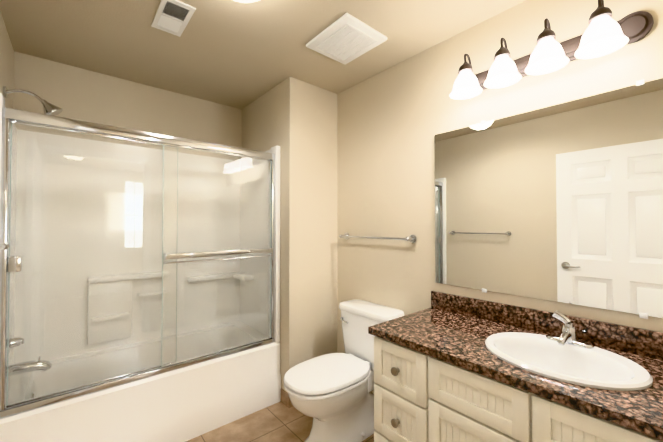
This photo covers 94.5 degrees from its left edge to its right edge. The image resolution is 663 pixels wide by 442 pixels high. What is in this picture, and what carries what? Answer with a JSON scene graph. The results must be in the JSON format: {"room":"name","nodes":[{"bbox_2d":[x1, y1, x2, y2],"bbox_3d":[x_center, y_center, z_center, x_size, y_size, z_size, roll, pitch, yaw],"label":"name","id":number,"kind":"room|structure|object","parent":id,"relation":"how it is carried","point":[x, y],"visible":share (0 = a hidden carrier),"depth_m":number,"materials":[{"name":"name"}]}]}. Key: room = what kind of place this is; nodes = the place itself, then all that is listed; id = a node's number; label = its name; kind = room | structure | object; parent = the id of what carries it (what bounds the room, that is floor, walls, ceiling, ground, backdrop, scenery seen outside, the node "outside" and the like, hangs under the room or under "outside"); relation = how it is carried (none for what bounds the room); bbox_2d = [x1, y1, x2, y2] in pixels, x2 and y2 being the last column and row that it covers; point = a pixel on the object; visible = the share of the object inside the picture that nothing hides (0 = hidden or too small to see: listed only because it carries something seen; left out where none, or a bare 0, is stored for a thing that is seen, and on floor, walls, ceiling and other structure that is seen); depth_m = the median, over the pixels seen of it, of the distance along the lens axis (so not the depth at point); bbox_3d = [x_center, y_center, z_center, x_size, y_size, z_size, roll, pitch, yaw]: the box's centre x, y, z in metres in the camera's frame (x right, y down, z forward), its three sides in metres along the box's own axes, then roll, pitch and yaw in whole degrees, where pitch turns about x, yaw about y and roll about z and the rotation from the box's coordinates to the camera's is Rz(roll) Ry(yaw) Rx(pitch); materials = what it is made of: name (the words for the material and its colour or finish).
{"room":"bathroom","nodes":[
{"label":"bathroom","id":0,"kind":"room"},
{"bbox_2d":[0,11,13,108],"bbox_3d":[-1.106,0.123,0.773,0.100,2.440,3.150,1,-1,-40],"label":"wall","id":1,"kind":"structure","parent":0,"point":[6,64],"depth_m":1.74,"materials":[{"name":"beige paint"}]},
{"bbox_2d":[0,243,9,249],"bbox_3d":[-1.253,0.107,1.091,0.081,0.054,0.699,1,-1,-40],"label":"towel rail","id":2,"kind":"object","parent":1,"relation":"attached to","point":[4,246],"visible":1,"depth_m":1.34,"materials":[{"name":"silver metal"}]},
{"bbox_2d":[13,51,241,360],"bbox_3d":[-1.471,0.147,2.461,1.520,2.440,0.100,1,-1,-40],"label":"wall","id":3,"kind":"structure","parent":0,"point":[76,93],"depth_m":2.31,"materials":[{"name":"beige paint"}]},
{"bbox_2d":[0,0,525,108],"bbox_3d":[-0.307,-1.137,1.466,2.190,0.100,3.150,1,-1,-40],"label":"ceiling","id":4,"kind":"structure","parent":0,"point":[235,54],"depth_m":1.82,"materials":[{"name":"beige paint"}]},
{"bbox_2d":[151,0,195,36],"bbox_3d":[-0.845,-1.081,1.631,0.147,0.008,0.300,1,-1,-40],"label":"ceiling vent","id":5,"kind":"object","parent":4,"relation":"in","point":[173,17],"visible":1,"depth_m":1.62,"materials":[{"name":"white plastic"}]},
{"bbox_2d":[234,0,258,2],"bbox_3d":[-0.394,-1.040,1.319,0.316,0.097,0.316,1,-1,-40],"label":"ceiling light","id":6,"kind":"object","parent":4,"relation":"attached to","point":[246,1],"visible":1,"depth_m":1.41,"materials":[{"name":"white glass"}]},
{"bbox_2d":[306,13,386,64],"bbox_3d":[0.086,-1.069,1.836,0.330,0.026,0.370,1,-1,-40],"label":"ceiling vent","id":7,"kind":"object","parent":4,"relation":"in","point":[345,38],"visible":1,"depth_m":1.80,"materials":[{"name":"white plastic"}]},
{"bbox_2d":[186,401,373,441],"bbox_3d":[0.676,1.385,0.264,2.190,0.100,6.200,1,-1,-40],"label":"floor","id":8,"kind":"structure","parent":0,"point":[280,421],"depth_m":2.01,"materials":[{"name":"tile"}]},
{"bbox_2d":[0,86,280,441],"bbox_3d":[-1.200,0.317,2.134,1.515,2.092,0.739,1,-1,-40],"label":"bathtub","id":9,"kind":"object","parent":8,"relation":"on","point":[185,404],"visible":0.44,"depth_m":2.15,"materials":[{"name":"white plastic"}]},
{"bbox_2d":[0,107,274,417],"bbox_3d":[-0.994,0.196,1.895,1.438,1.444,0.108,1,-1,-40],"label":"glass enclosure","id":10,"kind":"object","parent":9,"relation":"on","point":[10,263],"visible":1,"depth_m":1.75,"materials":[{"name":"clear glass"}]},
{"bbox_2d":[284,299,403,441],"bbox_3d":[0.044,0.975,1.964,0.764,0.770,0.520,1,-1,-40],"label":"toilet","id":11,"kind":"object","parent":8,"relation":"on","point":[332,394],"visible":0.92,"depth_m":1.86,"materials":[{"name":"white ceramic"}]},
{"bbox_2d":[368,291,662,441],"bbox_3d":[0.784,0.864,1.223,0.592,0.970,1.209,1,-1,-40],"label":"bathroom vanity","id":12,"kind":"object","parent":8,"relation":"on","point":[451,368],"visible":1,"depth_m":1.20,"materials":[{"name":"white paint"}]},
{"bbox_2d":[485,332,652,390],"bbox_3d":[0.854,0.584,1.158,0.420,0.168,0.500,1,-1,-40],"label":"sink","id":13,"kind":"object","parent":12,"relation":"in","point":[581,365],"depth_m":1.17,"materials":[{"name":"white ceramic"}]},
{"bbox_2d":[546,310,593,348],"bbox_3d":[0.946,0.440,1.238,0.158,0.122,0.160,1,-1,-40],"label":"faucet","id":14,"kind":"object","parent":12,"relation":"on","point":[568,337],"depth_m":1.25,"materials":[{"name":"silver metal"}]},
{"bbox_2d":[241,77,336,392],"bbox_3d":[-0.398,0.152,2.810,0.570,2.440,0.950,1,-1,-40],"label":"wall","id":15,"kind":"structure","parent":0,"point":[294,119],"depth_m":2.39,"materials":[{"name":"beige paint"}]},
{"bbox_2d":[286,393,292,407],"bbox_3d":[-0.135,1.319,2.388,0.469,0.095,0.009,1,-1,-40],"label":"baseboard","id":16,"kind":"structure","parent":15,"relation":"attached to","point":[288,403],"depth_m":2.25,"materials":[{"name":"brown tile"}]},
{"bbox_2d":[337,0,662,393],"bbox_3d":[0.797,0.137,1.759,0.100,2.440,2.200,1,-1,-40],"label":"wall","id":17,"kind":"structure","parent":0,"point":[393,121],"depth_m":1.93,"materials":[{"name":"beige paint"}]},
{"bbox_2d":[339,233,416,242],"bbox_3d":[0.298,0.119,2.207,0.081,0.054,0.684,1,-1,-40],"label":"towel rail","id":18,"kind":"object","parent":17,"relation":"attached to","point":[411,238],"visible":1,"depth_m":2.08,"materials":[{"name":"silver metal"}]},
{"bbox_2d":[435,78,662,318],"bbox_3d":[1.014,-0.083,1.417,0.010,0.925,1.187,1,-1,-40],"label":"vanity mirror","id":19,"kind":"object","parent":17,"relation":"attached to","point":[562,202],"visible":1,"depth_m":1.38,"materials":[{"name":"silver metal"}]},
{"bbox_2d":[450,0,653,99],"bbox_3d":[0.908,-0.783,1.407,0.197,0.216,0.776,1,-1,-40],"label":"sconce","id":20,"kind":"object","parent":17,"relation":"attached to","point":[605,33],"visible":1,"depth_m":1.33,"materials":[{"name":"white glass"}]}
]}

